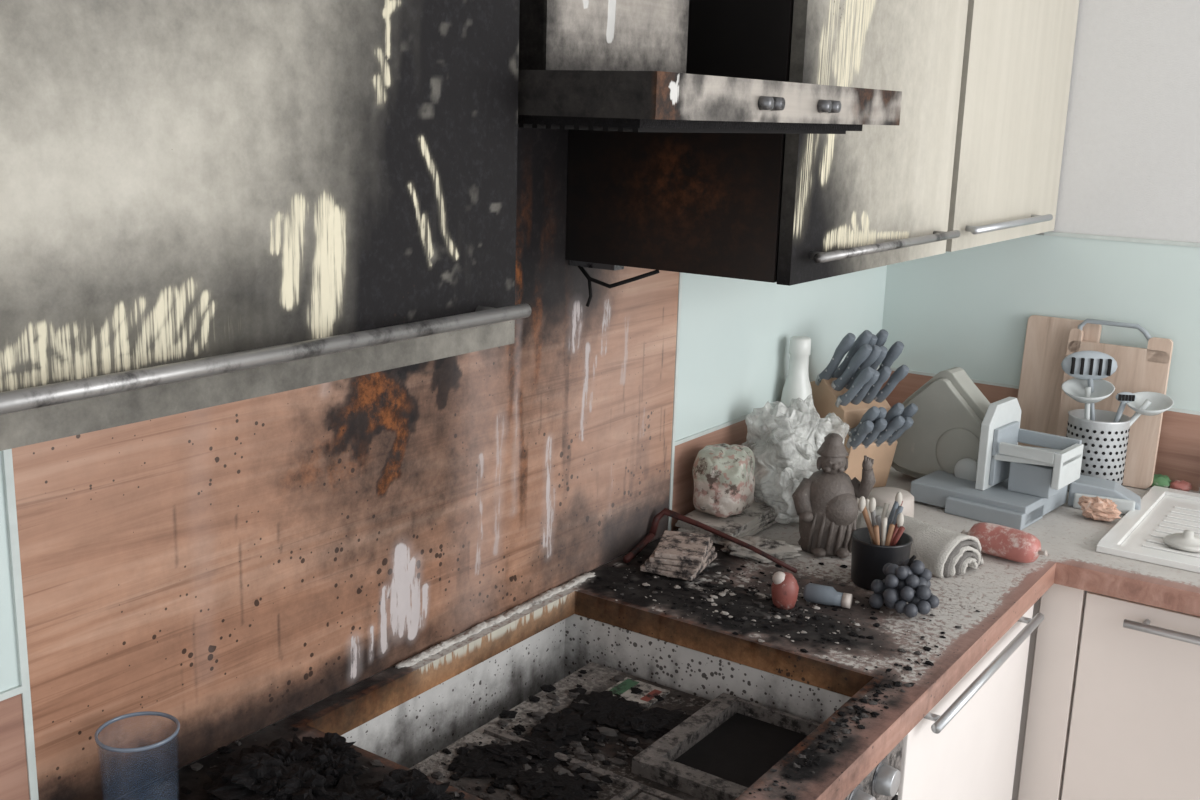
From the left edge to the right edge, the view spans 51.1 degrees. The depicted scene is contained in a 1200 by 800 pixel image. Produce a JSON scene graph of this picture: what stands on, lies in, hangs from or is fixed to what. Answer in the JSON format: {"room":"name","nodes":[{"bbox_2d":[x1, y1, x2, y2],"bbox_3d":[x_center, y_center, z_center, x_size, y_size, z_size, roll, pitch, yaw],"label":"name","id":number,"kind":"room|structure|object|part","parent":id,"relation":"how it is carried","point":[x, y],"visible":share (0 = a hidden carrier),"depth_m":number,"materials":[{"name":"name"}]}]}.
{"room":"fire-damaged room","nodes":[
{"label":"fire-damaged room","id":0,"kind":"room"},
{"bbox_2d":[115,528,678,799],"bbox_3d":[-0.568,0.073,1.265,0.120,2.500,4.370,10,15,33],"label":"wall","id":1,"kind":"structure","parent":0,"point":[678,528],"depth_m":1.57,"materials":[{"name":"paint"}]},
{"bbox_2d":[0,451,19,691],"bbox_3d":[-0.844,0.162,0.760,0.006,0.405,1.012,10,15,33],"label":"glass panel","id":2,"kind":"object","parent":1,"relation":"attached to","point":[9,672],"depth_m":1.19,"materials":[{"name":"glass"}]},
{"bbox_2d":[0,694,29,799],"bbox_3d":[-0.852,0.443,0.824,0.008,0.158,1.012,10,15,33],"label":"wood strip","id":3,"kind":"object","parent":1,"relation":"attached to","point":[14,784],"depth_m":1.21,"materials":[{"name":"brown wood"}]},
{"bbox_2d":[0,449,38,799],"bbox_3d":[-0.843,0.242,0.781,0.010,0.570,1.020,10,15,33],"label":"trim","id":4,"kind":"structure","parent":1,"relation":"attached to","point":[23,688],"depth_m":1.20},
{"bbox_2d":[0,0,530,450],"bbox_3d":[-0.460,-0.292,0.841,0.394,0.593,0.900,10,15,33],"label":"upper cabinet","id":5,"kind":"object","parent":1,"relation":"attached to","point":[204,203],"visible":1,"depth_m":0.89,"materials":[{"name":"wood"}]},
{"bbox_2d":[12,127,678,799],"bbox_3d":[-0.210,-0.104,1.637,0.008,0.900,1.194,10,15,33],"label":"backsplash","id":6,"kind":"structure","parent":1,"relation":"attached to","point":[227,571],"depth_m":1.53,"materials":[{"name":"brown wood"}]},
{"bbox_3d":[-0.210,-0.104,1.637,0.008,0.900,1.194,10,15,33],"label":"wood panel","id":7,"kind":"part","parent":6,"relation":"part of","materials":[{"name":"brown wood"}]},
{"bbox_2d":[518,0,901,133],"bbox_3d":[0.015,-0.650,1.353,0.507,0.696,0.554,10,15,33],"label":"range hood","id":8,"kind":"object","parent":1,"relation":"attached to","point":[605,65],"visible":0.7,"depth_m":1.27,"materials":[{"name":"metal"}]},
{"bbox_2d":[671,420,772,530],"bbox_3d":[0.384,0.080,2.578,0.008,0.158,0.920,10,15,33],"label":"wood strip","id":9,"kind":"object","parent":1,"relation":"attached to","point":[685,455],"depth_m":2.25,"materials":[{"name":"brown wood"}]},
{"bbox_2d":[566,0,967,285],"bbox_3d":[0.292,-0.586,1.888,0.394,0.743,0.595,10,15,33],"label":"upper cabinet","id":10,"kind":"object","parent":1,"relation":"attached to","point":[783,209],"visible":0.87,"depth_m":1.73,"materials":[{"name":"beige wood"}]},
{"bbox_2d":[569,260,659,306],"bbox_3d":[0.017,-0.166,1.818,0.142,0.065,0.040,10,15,33],"label":"cable","id":11,"kind":"object","parent":10,"relation":"hanging from","point":[579,264],"visible":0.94,"depth_m":1.81,"materials":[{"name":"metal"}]},
{"bbox_3d":[0.419,-0.561,1.803,0.019,0.741,0.589,10,15,33],"label":"door","id":12,"kind":"part","parent":10,"relation":"part of","materials":[{"name":"beige wood"}]},
{"bbox_3d":[0.428,-0.231,1.862,0.034,0.013,0.535,10,15,33],"label":"handle","id":13,"kind":"part","parent":10,"relation":"part of","materials":[{"name":"silver metal"}]},
{"bbox_2d":[668,272,879,530],"bbox_3d":[0.388,-0.088,2.535,0.010,0.505,0.927,10,15,33],"label":"trim","id":14,"kind":"structure","parent":1,"relation":"attached to","point":[674,443],"depth_m":2.18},
{"bbox_2d":[675,265,886,440],"bbox_3d":[0.392,-0.170,2.522,0.006,0.340,0.922,10,15,33],"label":"glass panel","id":15,"kind":"object","parent":1,"relation":"attached to","point":[735,334],"depth_m":2.38,"materials":[{"name":"glass"}]},
{"bbox_2d":[946,0,1078,251],"bbox_3d":[0.655,-0.692,2.403,0.394,0.743,0.641,10,15,33],"label":"upper cabinet","id":16,"kind":"object","parent":1,"relation":"attached to","point":[1018,55],"visible":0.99,"depth_m":2.30,"materials":[{"name":"beige laminate"}]},
{"bbox_3d":[0.762,-0.329,2.336,0.034,0.013,0.460,10,15,33],"label":"handle","id":17,"kind":"part","parent":16,"relation":"part of","materials":[{"name":"metal"}]},
{"bbox_2d":[1038,0,1199,490],"bbox_3d":[1.923,-0.047,2.122,3.000,2.500,0.120,10,15,33],"label":"wall","id":18,"kind":"structure","parent":0,"point":[1130,165],"depth_m":2.54,"materials":[{"name":"paint"}]},
{"bbox_2d":[879,234,1199,411],"bbox_3d":[1.724,-0.046,2.184,2.594,0.330,0.006,10,15,33],"label":"glass panel","id":19,"kind":"object","parent":18,"relation":"attached to","point":[969,309],"depth_m":2.70,"materials":[{"name":"teal glass"}]},
{"bbox_2d":[879,371,1199,491],"bbox_3d":[1.717,0.199,2.238,2.592,0.158,0.008,10,15,33],"label":"wood strip","id":20,"kind":"object","parent":18,"relation":"attached to","point":[1178,453],"depth_m":2.59,"materials":[{"name":"brown wood"}]},
{"bbox_2d":[890,231,1199,414],"bbox_3d":[1.725,-0.046,2.181,2.590,0.345,0.009,10,15,33],"label":"trim","id":21,"kind":"structure","parent":18,"relation":"attached to","point":[1060,234],"depth_m":2.60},
{"bbox_3d":[0.627,1.566,0.732,3.120,0.100,4.370,10,15,33],"label":"floor","id":22,"kind":"structure","parent":0,"visible":0},
{"bbox_2d":[341,614,897,794],"bbox_3d":[-0.008,0.838,1.674,0.558,0.861,0.609,10,15,33],"label":"base cabinet","id":23,"kind":"object","parent":22,"relation":"on","point":[411,732],"visible":0.25,"depth_m":1.81,"materials":[{"name":"white laminate"}]},
{"bbox_2d":[409,662,902,799],"bbox_3d":[0.047,0.750,1.623,0.533,0.658,0.558,10,15,33],"label":"built-in oven","id":24,"kind":"object","parent":23,"relation":"in","point":[728,742],"visible":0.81,"depth_m":1.66,"materials":[{"name":"metal"}]},
{"bbox_2d":[418,670,692,799],"bbox_3d":[-0.072,0.459,1.638,0.245,0.009,0.515,10,15,33],"label":"ash","id":25,"kind":"object","parent":24,"relation":"on","point":[591,782],"visible":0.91,"depth_m":1.65},
{"bbox_3d":[0.016,0.774,1.642,0.468,0.600,0.545,10,15,33],"label":"plate","id":26,"kind":"part","parent":24,"relation":"part of","materials":[{"name":"metal"}]},
{"bbox_2d":[448,691,690,799],"bbox_3d":[-0.025,0.452,1.664,0.200,0.012,0.345,12,16,38],"label":"remains","id":27,"kind":"object","parent":24,"relation":"on","point":[553,732],"visible":0.98,"depth_m":1.64,"materials":[{"name":"black"}]},
{"bbox_3d":[0.023,0.469,1.585,0.420,0.021,0.522,10,15,33],"label":"vent frame","id":28,"kind":"part","parent":24,"relation":"part of","materials":[{"name":"metal"}]},
{"bbox_3d":[0.239,0.785,1.494,0.065,0.658,0.558,10,15,33],"label":"control panel","id":29,"kind":"part","parent":24,"relation":"part of","materials":[{"name":"metal"}]},
{"bbox_3d":[0.491,1.317,1.353,1.800,0.100,3.100,10,15,33],"label":"trim","id":30,"kind":"structure","parent":22,"relation":"on","visible":0},
{"bbox_2d":[898,605,1043,799],"bbox_3d":[0.351,0.692,2.137,0.598,0.761,0.588,10,15,33],"label":"dishwasher","id":31,"kind":"object","parent":30,"relation":"on","point":[965,747],"visible":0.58,"depth_m":1.95,"materials":[{"name":"white laminate"}]},
{"bbox_3d":[0.582,0.399,1.888,0.035,0.014,0.490,10,15,33],"label":"handle","id":32,"kind":"part","parent":31,"relation":"part of","materials":[{"name":"metal"}]},
{"bbox_2d":[1012,584,1199,799],"bbox_3d":[1.223,0.711,2.281,1.878,0.811,0.642,10,15,33],"label":"base unit","id":33,"kind":"object","parent":30,"relation":"on","point":[1111,704],"visible":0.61,"depth_m":2.14,"materials":[{"name":"white laminate"}]},
{"bbox_2d":[116,466,1199,799],"bbox_3d":[0.532,0.504,1.182,1.891,0.038,3.141,10,15,33],"label":"countertop","id":34,"kind":"structure","parent":33,"relation":"on","point":[1003,590],"depth_m":1.83,"materials":[{"name":"grey speckled laminate"},{"name":"reddish-brown wood"},{"name":"soot"}]},
{"bbox_2d":[94,711,179,799],"bbox_3d":[-0.462,0.380,1.261,0.080,0.108,0.080,10,15,33],"label":"drinking glass","id":35,"kind":"object","parent":34,"relation":"on","point":[168,796],"visible":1,"depth_m":1.25,"materials":[{"name":"glass"}]},
{"bbox_2d":[120,724,464,798],"bbox_3d":[-0.233,0.446,1.233,0.560,0.006,0.298,10,15,33],"label":"crumbs","id":36,"kind":"object","parent":34,"relation":"on","point":[196,766],"visible":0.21,"depth_m":1.39,"materials":[{"name":"black"}]},
{"bbox_2d":[203,732,454,799],"bbox_3d":[-0.194,0.423,1.262,0.520,0.038,0.234,10,15,33],"label":"debris","id":37,"kind":"object","parent":34,"relation":"on","point":[321,768],"visible":1,"depth_m":1.33,"materials":[{"name":"black"}]},
{"bbox_2d":[395,572,595,668],"bbox_3d":[-0.138,0.312,1.827,0.021,0.007,0.449,10,15,33],"label":"residue","id":38,"kind":"object","parent":34,"relation":"on","point":[436,649],"visible":1,"depth_m":1.80,"materials":[{"name":"white"}]},
{"bbox_2d":[640,530,716,580],"bbox_3d":[0.130,0.249,2.039,0.102,0.044,0.120,6,14,19],"label":"book","id":39,"kind":"object","parent":34,"relation":"on","point":[681,555],"visible":1,"depth_m":2.00,"materials":[{"name":"beige paper"}]},
{"bbox_2d":[623,508,796,572],"bbox_3d":[0.175,0.243,2.044,0.274,0.063,0.134,10,15,33],"label":"tongs","id":40,"kind":"object","parent":34,"relation":"on","point":[627,558],"visible":1,"depth_m":2.10,"materials":[{"name":"brown metal"}]},
{"bbox_2d":[675,502,775,544],"bbox_3d":[0.228,0.215,2.242,0.120,0.031,0.176,10,15,33],"label":"newspaper","id":41,"kind":"object","parent":34,"relation":"on","point":[758,517],"visible":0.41,"depth_m":2.20,"materials":[{"name":"paper"}]},
{"bbox_2d":[692,443,754,517],"bbox_3d":[0.220,0.138,2.214,0.102,0.121,0.118,8,14,25],"label":"wrapped package","id":42,"kind":"object","parent":41,"relation":"on","point":[723,474],"visible":1,"depth_m":2.17},
{"bbox_2d":[719,535,801,562],"bbox_3d":[0.271,0.248,2.126,0.137,0.020,0.104,8,14,24],"label":"paper","id":43,"kind":"object","parent":34,"relation":"on","point":[777,548],"visible":0.81,"depth_m":2.11,"materials":[{"name":"paper"}]},
{"bbox_2d":[587,550,979,695],"bbox_3d":[0.292,0.295,1.967,0.573,0.004,0.556,10,15,33],"label":"debris","id":44,"kind":"object","parent":34,"relation":"on","point":[722,592],"visible":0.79,"depth_m":1.89,"materials":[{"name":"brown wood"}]},
{"bbox_2d":[771,571,798,609],"bbox_3d":[0.280,0.285,1.897,0.042,0.055,0.042,10,15,33],"label":"egg cup","id":45,"kind":"object","parent":34,"relation":"on","point":[784,587],"visible":1,"depth_m":1.88,"materials":[{"name":"red ceramic"}]},
{"bbox_2d":[741,396,848,523],"bbox_3d":[0.358,0.097,2.325,0.194,0.222,0.215,10,15,33],"label":"plastic bag","id":46,"kind":"object","parent":34,"relation":"on","point":[799,431],"visible":0.8,"depth_m":2.29,"materials":[{"name":"white plastic"}]},
{"bbox_2d":[780,336,811,474],"bbox_3d":[0.389,0.025,2.492,0.064,0.303,0.064,10,15,33],"label":"dish soap bottle","id":47,"kind":"object","parent":34,"relation":"on","point":[797,384],"visible":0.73,"depth_m":2.46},
{"bbox_2d":[803,583,851,608],"bbox_3d":[0.346,0.298,1.909,0.071,0.029,0.029,7,14,22],"label":"bottle","id":48,"kind":"object","parent":34,"relation":"on","point":[813,593],"visible":1,"depth_m":1.90,"materials":[{"name":"plastic"}]},
{"bbox_2d":[792,433,875,557],"bbox_3d":[0.390,0.158,2.128,0.119,0.205,0.108,-7,16,-35],"label":"statuette","id":49,"kind":"object","parent":34,"relation":"on","point":[826,504],"visible":1,"depth_m":2.11,"materials":[{"name":"brown ceramic"}]},
{"bbox_2d":[749,643,940,799],"bbox_3d":[0.283,0.397,1.520,0.070,0.004,0.835,10,15,33],"label":"crumbs","id":50,"kind":"object","parent":34,"relation":"on","point":[859,710],"visible":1,"depth_m":1.54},
{"bbox_2d":[810,329,917,487],"bbox_3d":[0.525,0.016,2.511,0.138,0.320,0.206,-5,14,-26],"label":"knife block","id":51,"kind":"object","parent":34,"relation":"on","point":[850,391],"visible":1,"depth_m":2.47,"materials":[{"name":"brown wood"}]},
{"bbox_2d":[851,491,911,590],"bbox_3d":[0.447,0.221,1.992,0.095,0.147,0.095,10,15,33],"label":"cup","id":52,"kind":"object","parent":34,"relation":"on","point":[883,541],"visible":0.9,"depth_m":1.97,"materials":[{"name":"black plastic"}]},
{"bbox_2d":[867,487,913,517],"bbox_3d":[0.524,0.200,2.272,0.086,0.068,0.086,10,15,33],"label":"ceramic jar","id":53,"kind":"object","parent":34,"relation":"on","point":[882,495],"visible":0.33,"depth_m":2.24,"materials":[{"name":"white ceramic"}]},
{"bbox_2d":[869,555,938,617],"bbox_3d":[0.462,0.275,1.895,0.107,0.085,0.096,10,15,33],"label":"grapes","id":54,"kind":"object","parent":34,"relation":"on","point":[908,581],"visible":1,"depth_m":1.87,"materials":[{"name":"food"}]},
{"bbox_2d":[856,506,983,577],"bbox_3d":[0.542,0.235,2.128,0.125,0.062,0.210,-9,17,-39],"label":"folded towel","id":55,"kind":"object","parent":34,"relation":"on","point":[947,553],"visible":0.6,"depth_m":2.06,"materials":[{"name":"white fabric"}]},
{"bbox_2d":[891,367,1083,529],"bbox_3d":[0.717,0.077,2.447,0.401,0.242,0.225,12,17,39],"label":"food slicer","id":56,"kind":"object","parent":34,"relation":"on","point":[964,453],"visible":0.96,"depth_m":2.41,"materials":[{"name":"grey plastic"}]},
{"bbox_2d":[961,522,1047,562],"bbox_3d":[0.688,0.242,2.135,0.154,0.054,0.055,13,17,40],"label":"sausage","id":57,"kind":"object","parent":34,"relation":"on","point":[1005,542],"visible":0.92,"depth_m":2.11,"materials":[{"name":"food"}]},
{"bbox_2d":[1017,315,1101,448],"bbox_3d":[0.973,-0.013,2.684,0.150,0.325,0.045,10,15,33],"label":"cutting board","id":58,"kind":"object","parent":34,"relation":"on","point":[1046,339],"visible":0.39,"depth_m":2.69,"materials":[{"name":"brown wood"}]},
{"bbox_2d":[1077,496,1121,521],"bbox_3d":[0.941,0.201,2.363,0.083,0.044,0.061,10,15,33],"label":"wrapper","id":59,"kind":"object","parent":34,"relation":"on","point":[1096,508],"visible":1,"depth_m":2.35,"materials":[{"name":"paper"}]},
{"bbox_2d":[1068,475,1140,514],"bbox_3d":[0.983,0.184,2.443,0.130,0.050,0.080,7,14,22],"label":"tray","id":60,"kind":"object","parent":34,"relation":"on","point":[1126,500],"visible":0.7,"depth_m":2.42,"materials":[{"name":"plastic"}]},
{"bbox_2d":[1056,319,1172,488],"bbox_3d":[1.060,0.005,2.601,0.200,0.332,0.041,10,15,33],"label":"cutting board","id":61,"kind":"object","parent":34,"relation":"on","point":[1147,369],"visible":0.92,"depth_m":2.57,"materials":[{"name":"brown wood"}]},
{"bbox_2d":[1061,351,1173,490],"bbox_3d":[1.029,0.046,2.527,0.213,0.285,0.125,3,13,7],"label":"utensil holder","id":62,"kind":"object","parent":34,"relation":"on","point":[1104,434],"visible":0.74,"depth_m":2.50,"materials":[{"name":"metal"}]},
{"bbox_2d":[1096,486,1199,572],"bbox_3d":[1.290,0.274,2.181,0.713,0.014,0.470,10,15,33],"label":"sink","id":63,"kind":"object","parent":34,"relation":"in","point":[1139,534],"visible":1,"depth_m":2.30,"materials":[{"name":"white ceramic"}]},
{"bbox_2d":[1163,530,1199,551],"bbox_3d":[1.036,0.243,2.212,0.080,0.027,0.080,10,15,33],"label":"lid","id":64,"kind":"object","parent":63,"relation":"in","point":[1185,541],"depth_m":2.20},
{"bbox_2d":[1151,474,1191,491],"bbox_3d":[1.169,0.170,2.575,0.084,0.026,0.038,10,15,33],"label":"scraps","id":65,"kind":"object","parent":34,"relation":"on","point":[1160,480],"visible":0.76,"depth_m":2.57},
{"bbox_3d":[1.049,0.399,1.964,0.430,0.014,0.037,10,15,33],"label":"handle","id":66,"kind":"part","parent":33,"relation":"part of","materials":[{"name":"metal"}]}
]}

